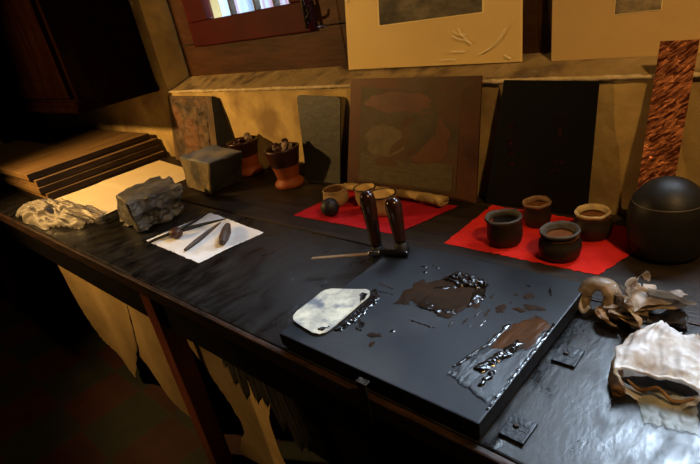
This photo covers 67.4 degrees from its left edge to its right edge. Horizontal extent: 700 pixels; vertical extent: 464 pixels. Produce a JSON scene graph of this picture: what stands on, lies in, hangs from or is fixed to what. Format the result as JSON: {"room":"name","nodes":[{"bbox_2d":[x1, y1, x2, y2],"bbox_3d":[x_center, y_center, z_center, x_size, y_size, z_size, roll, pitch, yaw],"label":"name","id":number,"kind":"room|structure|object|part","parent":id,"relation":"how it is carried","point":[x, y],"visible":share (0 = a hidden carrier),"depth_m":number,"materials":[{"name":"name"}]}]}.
{"room":"art studio","nodes":[
{"label":"art studio","id":0,"kind":"room"},
{"bbox_2d":[0,111,47,270],"bbox_3d":[-3.869,-0.507,3.231,0.100,2.870,4.500,13,34,42],"label":"wall","id":1,"kind":"structure","parent":0,"point":[14,126],"depth_m":4.37,"materials":[{"name":"paint"}]},
{"bbox_2d":[0,261,329,463],"bbox_3d":[-0.877,1.403,1.334,7.400,0.050,4.500,13,34,42],"label":"floor","id":2,"kind":"structure","parent":0,"point":[67,397],"depth_m":2.64,"materials":[{"name":"wood"}]},
{"bbox_2d":[0,156,699,463],"bbox_3d":[-0.532,0.318,2.345,5.600,0.920,0.910,13,34,42],"label":"work table","id":3,"kind":"object","parent":2,"relation":"on","point":[235,303],"visible":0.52,"depth_m":1.48,"materials":[{"name":"brown wood"}]},
{"bbox_3d":[-2.528,0.111,3.713,0.075,0.880,0.070,13,34,42],"label":"leg","id":4,"kind":"part","parent":3,"relation":"part of","materials":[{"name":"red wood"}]},
{"bbox_2d":[16,198,102,220],"bbox_3d":[-1.345,-0.104,2.402,0.734,0.079,0.226,8,31,36],"label":"plastic film","id":5,"kind":"object","parent":3,"relation":"on","point":[44,198],"visible":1,"depth_m":2.45,"materials":[{"name":"plastic"}]},
{"bbox_2d":[0,150,165,199],"bbox_3d":[-1.842,-0.442,3.403,1.420,0.035,0.688,13,34,42],"label":"board","id":6,"kind":"object","parent":3,"relation":"on","point":[141,161],"visible":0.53,"depth_m":2.90,"materials":[{"name":"brown wood"}]},
{"bbox_2d":[0,144,161,194],"bbox_3d":[-1.893,-0.473,3.401,1.450,0.035,0.708,12,34,42],"label":"board","id":7,"kind":"object","parent":6,"relation":"on","point":[68,180],"visible":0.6,"depth_m":2.90,"materials":[{"name":"brown wood"}]},
{"bbox_2d":[0,138,158,186],"bbox_3d":[-1.883,-0.508,3.383,1.400,0.035,0.703,13,34,42],"label":"board","id":8,"kind":"object","parent":7,"relation":"on","point":[103,159],"visible":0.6,"depth_m":2.89,"materials":[{"name":"brown wood"}]},
{"bbox_2d":[0,127,149,180],"bbox_3d":[-1.942,-0.536,3.379,1.410,0.035,0.698,12,34,41],"label":"board","id":9,"kind":"object","parent":8,"relation":"on","point":[36,156],"visible":1,"depth_m":3.13,"materials":[{"name":"brown wood"}]},
{"bbox_2d":[58,265,137,376],"bbox_3d":[-1.247,0.368,2.597,0.849,0.788,0.031,13,34,42],"label":"hanging hide","id":10,"kind":"object","parent":3,"relation":"hanging from","point":[108,315],"visible":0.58,"depth_m":2.63,"materials":[{"name":"beige leather"}]},
{"bbox_2d":[47,160,185,218],"bbox_3d":[-1.132,-0.240,2.698,0.605,0.006,0.640,13,34,42],"label":"paper sheet","id":11,"kind":"object","parent":3,"relation":"on","point":[102,195],"visible":0.81,"depth_m":2.71,"materials":[{"name":"beige paper"}]},
{"bbox_2d":[116,176,183,231],"bbox_3d":[-0.824,-0.126,2.152,0.246,0.138,0.333,-27,29,-31],"label":"rough stone","id":12,"kind":"object","parent":3,"relation":"on","point":[157,200],"visible":1,"depth_m":2.06,"materials":[{"name":"grey stone"}]},
{"bbox_2d":[127,305,189,415],"bbox_3d":[-0.847,0.468,2.231,0.506,0.807,0.023,12,34,41],"label":"hanging hide","id":13,"kind":"object","parent":3,"relation":"hanging from","point":[151,352],"visible":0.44,"depth_m":2.27,"materials":[{"name":"brown leather"}]},
{"bbox_3d":[-0.598,0.542,1.941,0.075,0.880,0.070,13,34,42],"label":"leg","id":14,"kind":"part","parent":3,"relation":"part of","materials":[{"name":"red wood"}]},
{"bbox_2d":[168,96,233,159],"bbox_3d":[-0.800,-0.532,2.749,0.595,0.355,0.058,13,34,42],"label":"plate","id":15,"kind":"object","parent":3,"relation":"on","point":[197,122],"visible":0.88,"depth_m":2.72,"materials":[{"name":"brown stone"}]},
{"bbox_2d":[146,213,262,262],"bbox_3d":[-0.525,-0.004,1.885,0.420,0.038,0.281,13,34,42],"label":"paper","id":16,"kind":"object","parent":3,"relation":"on","point":[209,246],"depth_m":1.84,"materials":[{"name":"white paper"}]},
{"bbox_2d":[140,213,207,246],"bbox_3d":[-0.650,-0.011,1.979,0.036,0.011,0.303,11,33,40],"label":"scraper","id":17,"kind":"object","parent":16,"relation":"on","point":[198,218],"visible":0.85,"depth_m":1.94,"materials":[{"name":"black metal"}]},
{"bbox_2d":[169,218,225,238],"bbox_3d":[-0.564,-0.025,1.944,0.213,0.037,0.050,-22,26,-21],"label":"ink dauber","id":18,"kind":"object","parent":16,"relation":"on","point":[176,232],"visible":1,"depth_m":1.92,"materials":[{"name":"brown wood"}]},
{"bbox_3d":[-0.634,0.003,1.914,0.050,0.037,0.050,13,34,42],"label":"knob","id":19,"kind":"part","parent":18,"relation":"part of","materials":[{"name":"brown wood"}]},
{"bbox_2d":[184,222,220,250],"bbox_3d":[-0.518,0.009,1.873,0.019,0.017,0.222,0,27,24],"label":"burin","id":20,"kind":"object","parent":16,"relation":"on","point":[198,239],"visible":1,"depth_m":1.84,"materials":[{"name":"grey metal"}]},
{"bbox_3d":[-0.433,0.000,1.833,0.036,0.035,0.162,-11,25,1],"label":"roller handle","id":21,"kind":"part","parent":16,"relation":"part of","materials":[{"name":"brown wood"}]},
{"bbox_2d":[180,145,241,194],"bbox_3d":[-0.611,-0.282,2.362,0.182,0.155,0.301,-28,29,-32],"label":"cube","id":22,"kind":"object","parent":3,"relation":"on","point":[210,169],"visible":1,"depth_m":2.29,"materials":[{"name":"grey stone"}]},
{"bbox_3d":[-0.598,0.400,2.256,5.450,0.868,0.020,13,34,42],"label":"panel","id":23,"kind":"part","parent":3,"relation":"part of","materials":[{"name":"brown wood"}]},
{"bbox_2d":[187,339,285,463],"bbox_3d":[-0.344,0.566,1.802,0.689,0.809,0.028,13,34,42],"label":"hanging hide","id":24,"kind":"object","parent":3,"relation":"hanging from","point":[258,443],"visible":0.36,"depth_m":1.91,"materials":[{"name":"brown leather"}]},
{"bbox_2d":[226,135,262,176],"bbox_3d":[-0.487,-0.354,2.464,0.151,0.165,0.149,13,34,42],"label":"terracotta pot","id":25,"kind":"object","parent":3,"relation":"on","point":[251,166],"visible":0.66,"depth_m":2.43,"materials":[{"name":"brown ceramic"}]},
{"bbox_2d":[233,132,252,143],"bbox_3d":[-0.488,-0.412,2.438,0.085,0.090,0.094,13,34,42],"label":"rag","id":26,"kind":"object","parent":25,"relation":"in","point":[246,137],"visible":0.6,"depth_m":2.41,"materials":[{"name":"brown fabric"}]},
{"bbox_2d":[222,359,312,454],"bbox_3d":[-0.267,0.497,1.600,0.396,0.338,0.018,13,34,42],"label":"bundle","id":27,"kind":"object","parent":3,"relation":"hanging from","point":[285,409],"visible":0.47,"depth_m":1.56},
{"bbox_2d":[263,142,303,189],"bbox_3d":[-0.268,-0.274,2.190,0.149,0.170,0.149,-16,25,-9],"label":"terracotta pot","id":28,"kind":"object","parent":3,"relation":"on","point":[285,164],"visible":0.94,"depth_m":2.15,"materials":[{"name":"brown ceramic"}]},
{"bbox_2d":[272,138,292,151],"bbox_3d":[-0.278,-0.340,2.170,0.085,0.092,0.078,-11,25,2],"label":"rag","id":29,"kind":"object","parent":28,"relation":"in","point":[285,145],"visible":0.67,"depth_m":2.14,"materials":[{"name":"brown fabric"}]},
{"bbox_2d":[297,95,340,183],"bbox_3d":[-0.114,-0.370,2.107,0.244,0.348,0.062,13,34,42],"label":"plate","id":30,"kind":"object","parent":3,"relation":"on","point":[319,116],"visible":0.98,"depth_m":2.11,"materials":[{"name":"grey stone"}]},
{"bbox_2d":[355,377,373,424],"bbox_3d":[0.033,0.325,1.008,0.026,0.102,0.014,13,34,42],"label":"strap","id":31,"kind":"object","parent":3,"relation":"attached to","point":[362,383],"visible":1,"depth_m":1.00,"materials":[{"name":"metal"}]},
{"bbox_2d":[360,190,384,256],"bbox_3d":[0.063,-0.024,1.486,0.045,0.197,0.054,-18,25,-13],"label":"ink dabber","id":32,"kind":"object","parent":3,"relation":"on","point":[368,204],"visible":0.84,"depth_m":1.46,"materials":[{"name":"brown wood"}]},
{"bbox_2d":[294,190,456,233],"bbox_3d":[0.074,-0.074,1.810,0.528,0.002,0.263,13,34,42],"label":"cloth","id":33,"kind":"object","parent":3,"relation":"on","point":[415,212],"visible":0.56,"depth_m":1.77,"materials":[{"name":"red fabric"}]},
{"bbox_2d":[320,198,338,216],"bbox_3d":[-0.070,-0.087,1.824,0.066,0.061,0.066,13,34,42],"label":"ball","id":34,"kind":"object","parent":33,"relation":"on","point":[329,207],"visible":1,"depth_m":1.80,"materials":[{"name":"black stone"}]},
{"bbox_2d":[322,184,348,205],"bbox_3d":[-0.052,-0.132,1.915,0.095,0.061,0.096,13,34,42],"label":"pot","id":35,"kind":"object","parent":33,"relation":"on","point":[338,192],"visible":0.83,"depth_m":1.89,"materials":[{"name":"beige ceramic"}]},
{"bbox_2d":[353,183,375,206],"bbox_3d":[0.056,-0.128,1.850,0.082,0.069,0.081,13,34,42],"label":"pot","id":36,"kind":"object","parent":33,"relation":"on","point":[358,189],"visible":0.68,"depth_m":1.86,"materials":[{"name":"beige ceramic"}]},
{"bbox_2d":[344,183,448,206],"bbox_3d":[0.150,-0.141,1.876,0.470,0.034,0.056,14,35,44],"label":"roll","id":37,"kind":"object","parent":33,"relation":"on","point":[433,199],"visible":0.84,"depth_m":1.77,"materials":[{"name":"beige paper"}]},
{"bbox_2d":[371,188,396,216],"bbox_3d":[0.112,-0.097,1.754,0.099,0.073,0.099,13,34,42],"label":"pot","id":38,"kind":"object","parent":3,"relation":"on","point":[381,195],"visible":0.57,"depth_m":1.74,"materials":[{"name":"beige ceramic"}]},
{"bbox_2d":[347,75,482,203],"bbox_3d":[0.190,-0.325,1.811,0.600,0.403,0.062,13,34,42],"label":"panel","id":39,"kind":"object","parent":3,"relation":"on","point":[421,134],"visible":1,"depth_m":1.77,"materials":[{"name":"brown wood"}]},
{"bbox_3d":[0.185,-0.322,1.812,0.468,0.350,0.048,13,34,42],"label":"etched panel","id":40,"kind":"part","parent":39,"relation":"part of","materials":[{"name":"orange metal"}]},
{"bbox_2d":[279,245,581,437],"bbox_3d":[0.180,0.181,1.159,0.505,0.055,0.464,13,34,42],"label":"slab","id":41,"kind":"object","parent":3,"relation":"on","point":[452,338],"visible":1,"depth_m":1.08,"materials":[{"name":"stone"}]},
{"bbox_2d":[293,288,369,334],"bbox_3d":[-0.045,0.173,1.229,0.130,0.006,0.190,13,34,42],"label":"card","id":42,"kind":"object","parent":41,"relation":"on","point":[327,309],"visible":1,"depth_m":1.22,"materials":[{"name":"white paper"}]},
{"bbox_2d":[311,249,408,258],"bbox_3d":[0.025,0.060,1.432,0.275,0.020,0.030,-3,26,18],"label":"knife","id":43,"kind":"object","parent":41,"relation":"on","point":[390,252],"visible":1,"depth_m":1.42,"materials":[{"name":"metal"}]},
{"bbox_3d":[-0.028,0.067,1.447,0.165,0.004,0.017,-5,25,14],"label":"blade","id":44,"kind":"part","parent":43,"relation":"part of","materials":[{"name":"metal"}]},
{"bbox_3d":[0.116,0.054,1.403,0.081,0.020,0.026,1,27,25],"label":"inky handle","id":45,"kind":"part","parent":43,"relation":"part of","materials":[{"name":"black wood"}]},
{"bbox_2d":[385,197,409,250],"bbox_3d":[0.126,-0.018,1.395,0.045,0.157,0.054,-22,27,-22],"label":"ink dabber","id":46,"kind":"object","parent":41,"relation":"on","point":[393,205],"visible":0.93,"depth_m":1.38,"materials":[{"name":"brown wood"}]},
{"bbox_2d":[498,413,537,445],"bbox_3d":[0.277,0.324,0.866,0.044,0.009,0.052,13,34,43],"label":"clip","id":47,"kind":"object","parent":3,"relation":"on","point":[518,429],"visible":1,"depth_m":0.86,"materials":[{"name":"black metal"}]},
{"bbox_2d":[445,205,632,274],"bbox_3d":[0.537,0.012,1.422,0.493,0.002,0.285,13,34,42],"label":"cloth","id":48,"kind":"object","parent":3,"relation":"on","point":[594,257],"visible":0.52,"depth_m":1.37,"materials":[{"name":"red fabric"}]},
{"bbox_2d":[484,208,522,247],"bbox_3d":[0.417,-0.009,1.421,0.099,0.082,0.100,13,34,42],"label":"pot","id":49,"kind":"object","parent":48,"relation":"on","point":[504,226],"visible":1,"depth_m":1.39,"materials":[{"name":"ceramic"}]},
{"bbox_2d":[522,195,551,228],"bbox_3d":[0.529,-0.056,1.482,0.078,0.074,0.079,13,34,42],"label":"pot","id":50,"kind":"object","parent":48,"relation":"on","point":[537,208],"visible":0.98,"depth_m":1.46,"materials":[{"name":"ceramic"}]},
{"bbox_2d":[538,220,581,262],"bbox_3d":[0.523,0.025,1.309,0.103,0.076,0.103,13,34,42],"label":"pot","id":51,"kind":"object","parent":48,"relation":"on","point":[559,241],"visible":1,"depth_m":1.28,"materials":[{"name":"ceramic"}]},
{"bbox_2d":[573,203,612,241],"bbox_3d":[0.632,-0.024,1.368,0.096,0.074,0.096,13,34,42],"label":"pot","id":52,"kind":"object","parent":48,"relation":"on","point":[594,220],"visible":0.92,"depth_m":1.34,"materials":[{"name":"ceramic"}]},
{"bbox_2d":[486,80,599,213],"bbox_3d":[0.537,-0.246,1.517,0.333,0.380,0.040,13,34,42],"label":"panel","id":53,"kind":"object","parent":3,"relation":"on","point":[544,143],"visible":1,"depth_m":1.49,"materials":[{"name":"black wood"}]},
{"bbox_2d":[551,344,584,367],"bbox_3d":[0.414,0.234,0.998,0.044,0.009,0.052,12,33,41],"label":"clip","id":54,"kind":"object","parent":3,"relation":"on","point":[568,356],"visible":1,"depth_m":0.99,"materials":[{"name":"grey metal"}]},
{"bbox_2d":[578,271,697,332],"bbox_3d":[0.566,0.135,1.052,0.140,0.084,0.213,-29,30,-33],"label":"glove","id":55,"kind":"object","parent":3,"relation":"on","point":[633,307],"visible":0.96,"depth_m":1.04,"materials":[{"name":"brown leather"}]},
{"bbox_2d":[608,320,699,435],"bbox_3d":[0.552,0.225,0.886,0.201,0.066,0.236,4,29,31],"label":"rag","id":56,"kind":"object","parent":3,"relation":"on","point":[658,366],"visible":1,"depth_m":0.88,"materials":[{"name":"white fabric"}]},
{"bbox_2d":[626,176,699,263],"bbox_3d":[0.739,-0.039,1.222,0.168,0.186,0.168,13,34,42],"label":"jar","id":57,"kind":"object","parent":3,"relation":"on","point":[663,221],"visible":1,"depth_m":1.17,"materials":[{"name":"black ceramic"}]},
{"bbox_2d":[637,39,699,188],"bbox_3d":[0.761,-0.223,1.278,0.104,0.456,0.068,13,34,42],"label":"strip","id":58,"kind":"object","parent":3,"relation":"on","point":[676,61],"visible":0.64,"depth_m":1.25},
{"bbox_2d":[41,0,699,215],"bbox_3d":[0.190,-0.750,1.973,7.400,2.872,0.474,13,34,42],"label":"wall","id":59,"kind":"structure","parent":0,"point":[623,107],"depth_m":2.20,"materials":[{"name":"paint"}]},
{"bbox_2d":[0,0,159,113],"bbox_3d":[-2.026,-1.460,3.080,1.910,1.415,0.489,13,34,42],"label":"upper cabinet","id":60,"kind":"object","parent":59,"relation":"attached to","point":[57,56],"visible":1,"depth_m":2.67,"materials":[{"name":"brown wood"}]},
{"bbox_3d":[-2.481,-1.439,3.264,0.870,1.240,0.024,13,34,42],"label":"door","id":61,"kind":"part","parent":60,"relation":"part of","materials":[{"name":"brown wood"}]},
{"bbox_3d":[-1.816,-1.294,2.660,0.700,1.050,0.014,13,34,42],"label":"door panel","id":62,"kind":"part","parent":60,"relation":"part of","materials":[{"name":"brown wood"}]},
{"bbox_3d":[-1.819,-1.292,2.656,0.870,1.240,0.024,13,34,42],"label":"door","id":63,"kind":"part","parent":60,"relation":"part of","materials":[{"name":"brown wood"}]},
{"bbox_3d":[-1.893,-0.861,3.371,1.910,0.055,0.460,13,34,42],"label":"moulding","id":64,"kind":"part","parent":60,"relation":"part of","materials":[{"name":"brown wood"}]},
{"bbox_2d":[167,0,347,75],"bbox_3d":[-0.547,-1.281,2.239,1.200,1.215,0.133,13,34,42],"label":"window","id":65,"kind":"structure","parent":59,"relation":"in","point":[299,34],"depth_m":2.34,"materials":[{"name":"brown wood"}]},
{"bbox_3d":[-0.549,-1.323,2.200,0.875,0.988,0.048,13,34,42],"label":"sash","id":66,"kind":"part","parent":65,"relation":"part of","materials":[{"name":"red wood"}]},
{"bbox_2d":[167,52,699,92],"bbox_3d":[0.765,-0.465,1.346,4.635,0.080,0.224,13,34,42],"label":"trim","id":67,"kind":"structure","parent":59,"relation":"attached to","point":[535,65],"depth_m":1.72,"materials":[{"name":"brown wood"}]},
{"bbox_2d":[345,0,522,69],"bbox_3d":[0.226,-0.741,1.708,0.718,0.398,0.030,13,34,42],"label":"print","id":68,"kind":"object","parent":67,"relation":"on","point":[380,33],"visible":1,"depth_m":1.72,"materials":[{"name":"white paper"}]},
{"bbox_2d":[551,0,699,60],"bbox_3d":[0.773,-0.571,1.242,0.600,0.293,0.024,13,34,42],"label":"print","id":69,"kind":"object","parent":67,"relation":"on","point":[581,29],"visible":0.93,"depth_m":1.35},
{"bbox_2d":[615,0,661,13],"bbox_3d":[0.711,-0.591,1.291,0.108,0.092,0.008,13,34,42],"label":"print","id":70,"kind":"object","parent":69,"relation":"attached to","point":[621,6],"depth_m":1.30},
{"bbox_2d":[337,0,538,59],"bbox_3d":[0.184,-1.127,1.589,0.780,1.215,0.098,13,34,42],"label":"window","id":71,"kind":"structure","parent":59,"relation":"in","point":[530,9],"depth_m":1.55,"materials":[{"name":"brown wood"}]},
{"bbox_2d":[537,0,551,52],"bbox_3d":[0.765,-0.998,1.055,0.820,1.215,0.098,13,34,42],"label":"window","id":72,"kind":"structure","parent":59,"relation":"in","point":[544,6],"depth_m":1.51,"materials":[{"name":"brown wood"}]},
{"label":"outside","id":73,"kind":"structure","parent":0,"visible":0},
{"bbox_2d":[218,0,289,16],"bbox_3d":[-1.230,-2.359,5.728,5.800,3.900,0.350,13,34,42],"label":"facade","id":74,"kind":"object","parent":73,"point":[242,6],"visible":0.02,"depth_m":5.39,"materials":[{"name":"paint"}]}
]}

